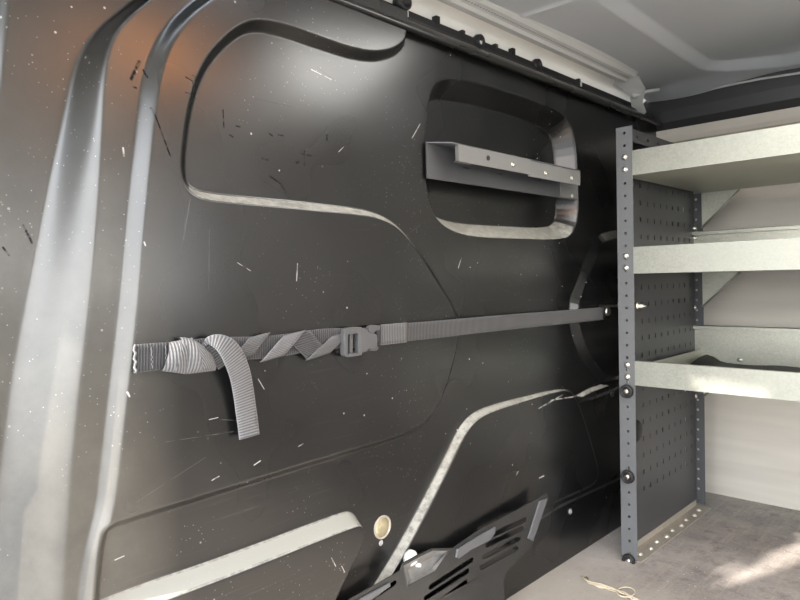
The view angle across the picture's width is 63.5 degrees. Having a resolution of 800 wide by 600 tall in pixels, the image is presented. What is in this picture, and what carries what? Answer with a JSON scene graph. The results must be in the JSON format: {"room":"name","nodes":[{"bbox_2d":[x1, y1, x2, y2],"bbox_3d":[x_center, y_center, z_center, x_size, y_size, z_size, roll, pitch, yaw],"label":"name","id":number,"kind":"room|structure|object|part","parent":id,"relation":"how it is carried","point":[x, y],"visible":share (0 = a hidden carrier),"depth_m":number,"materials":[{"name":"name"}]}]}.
{"room":"vehicle interior","nodes":[
{"label":"vehicle interior","id":0,"kind":"room"},
{"bbox_2d":[0,0,684,599],"bbox_3d":[0.202,0.070,1.482,0.146,1.261,2.201,0,2,44],"label":"wall","id":1,"kind":"structure","parent":0,"point":[170,170],"depth_m":1.02,"materials":[{"name":"black paint"}]},
{"bbox_2d":[132,307,610,439],"bbox_3d":[0.121,0.107,1.326,0.036,0.159,1.343,0,2,44],"label":"strap","id":2,"kind":"object","parent":1,"relation":"attached to","point":[184,355],"visible":1,"depth_m":1.01,"materials":[{"name":"grey fabric"}]},
{"bbox_2d":[374,515,390,538],"bbox_3d":[-0.033,0.424,1.207,0.006,0.044,0.044,0,2,44],"label":"grommet","id":3,"kind":"object","parent":1,"relation":"attached to","point":[382,526],"visible":1,"depth_m":1.21,"materials":[{"name":"plastic"}]},
{"bbox_2d":[348,493,547,599],"bbox_3d":[0.111,0.589,1.325,0.045,0.237,0.680,0,2,44],"label":"vented bracket panel","id":4,"kind":"object","parent":1,"relation":"attached to","point":[415,575],"visible":1,"depth_m":1.33,"materials":[{"name":"metal"}]},
{"bbox_2d":[330,0,662,126],"bbox_3d":[0.254,-0.542,1.503,0.054,0.034,1.950,0,2,44],"label":"trim","id":5,"kind":"structure","parent":1,"relation":"attached to","point":[410,26],"depth_m":1.41,"materials":[{"name":"black paint"}]},
{"bbox_2d":[425,142,579,199],"bbox_3d":[0.275,-0.289,1.479,0.048,0.072,0.594,0,2,44],"label":"bracket","id":6,"kind":"object","parent":1,"relation":"attached to","point":[445,161],"visible":1,"depth_m":1.42,"materials":[{"name":"grey metal"}]},
{"bbox_3d":[0.438,-0.288,1.676,0.002,0.047,0.085,0,2,44],"label":"plate","id":7,"kind":"part","parent":6,"relation":"part of","materials":[{"name":"grey metal"}]},
{"bbox_2d":[381,0,631,106],"bbox_3d":[0.276,-0.583,1.549,0.032,0.060,1.450,0,2,44],"label":"trim","id":8,"kind":"structure","parent":1,"relation":"attached to","point":[478,39],"depth_m":1.49,"materials":[{"name":"black plastic"}]},
{"bbox_2d":[384,0,645,102],"bbox_3d":[0.236,-0.592,1.546,0.088,0.110,1.590,0,2,44],"label":"trim","id":9,"kind":"structure","parent":1,"relation":"attached to","point":[451,17],"depth_m":1.55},
{"bbox_2d":[438,0,659,113],"bbox_3d":[0.249,-0.589,1.466,0.108,0.101,1.493,0,2,44],"label":"roof rail","id":10,"kind":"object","parent":1,"relation":"attached to","point":[559,43],"depth_m":1.58,"materials":[{"name":"grey paint"}]},
{"bbox_2d":[487,0,799,101],"bbox_3d":[0.679,-0.630,1.377,0.819,0.067,1.368,0,2,44],"label":"ceiling","id":11,"kind":"structure","parent":0,"point":[680,48],"depth_m":1.60,"materials":[{"name":"grey paint"}]},
{"bbox_2d":[710,72,799,89],"bbox_3d":[1.768,-0.628,1.152,2.745,0.062,0.007,0,2,44],"label":"trim","id":12,"kind":"structure","parent":11,"relation":"attached to","point":[795,73],"depth_m":1.86,"materials":[{"name":"grey paint"}]},
{"bbox_2d":[506,492,799,599],"bbox_3d":[1.097,0.719,0.494,2.780,0.018,2.540,0,2,44],"label":"floor","id":13,"kind":"structure","parent":0,"point":[739,549],"depth_m":1.67,"materials":[{"name":"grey wood"}]},
{"bbox_2d":[581,576,638,599],"bbox_3d":[0.507,0.688,1.543,0.169,0.007,0.060,0,2,44],"label":"string","id":14,"kind":"object","parent":13,"relation":"on","point":[587,579],"visible":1,"depth_m":1.54,"materials":[{"name":"beige fabric"}]},
{"bbox_2d":[599,123,799,563],"bbox_3d":[1.063,0.119,1.590,1.000,1.147,0.558,0,2,44],"label":"shelving unit","id":15,"kind":"object","parent":13,"relation":"on","point":[769,156],"visible":0.99,"depth_m":1.78,"materials":[{"name":"metal"}]},
{"bbox_3d":[0.591,0.117,1.679,0.041,1.127,0.002,0,2,44],"label":"post","id":16,"kind":"part","parent":15,"relation":"part of","materials":[{"name":"metal"}]},
{"bbox_3d":[0.776,-0.432,1.844,0.002,0.032,0.528,0,2,44],"label":"rail","id":17,"kind":"part","parent":15,"relation":"part of","materials":[{"name":"grey metal"}]},
{"bbox_3d":[0.762,0.105,1.887,0.002,1.101,0.536,0,2,44],"label":"perforated panel","id":18,"kind":"part","parent":15,"relation":"part of","materials":[{"name":"grey metal"}]},
{"bbox_3d":[0.957,0.145,2.081,0.041,1.030,0.002,0,2,44],"label":"post","id":19,"kind":"part","parent":15,"relation":"part of","materials":[{"name":"metal"}]},
{"bbox_3d":[1.077,-0.328,1.559,0.861,0.002,0.532,0,2,44],"label":"shelf","id":20,"kind":"part","parent":15,"relation":"part of","materials":[{"name":"metal"}]},
{"bbox_3d":[1.083,-0.077,1.567,0.861,0.002,0.532,0,2,44],"label":"shelf","id":21,"kind":"part","parent":15,"relation":"part of","materials":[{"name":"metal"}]},
{"bbox_2d":[691,354,799,371],"bbox_3d":[1.086,0.197,1.578,0.811,0.028,0.500,0,2,44],"label":"mat","id":22,"kind":"object","parent":15,"relation":"on","point":[707,360],"visible":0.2,"depth_m":1.94,"materials":[{"name":"black rubber"}]},
{"bbox_2d":[683,183,799,510],"bbox_3d":[1.942,0.044,1.346,2.760,1.240,0.030,0,2,44],"label":"wall","id":23,"kind":"structure","parent":0,"point":[752,444],"depth_m":2.10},
{"bbox_2d":[643,68,799,131],"bbox_3d":[1.822,-0.604,1.277,2.840,0.145,0.247,0,2,44],"label":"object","id":24,"kind":"structure","parent":23,"relation":"attached to","point":[767,95],"depth_m":1.93,"materials":[{"name":"paint"}]},
{"bbox_2d":[656,106,799,142],"bbox_3d":[1.870,-0.482,1.226,2.700,0.122,0.202,0,2,44],"label":"trim","id":25,"kind":"structure","parent":23,"relation":"attached to","point":[789,116],"depth_m":1.93,"materials":[{"name":"grey metal"}]}
]}

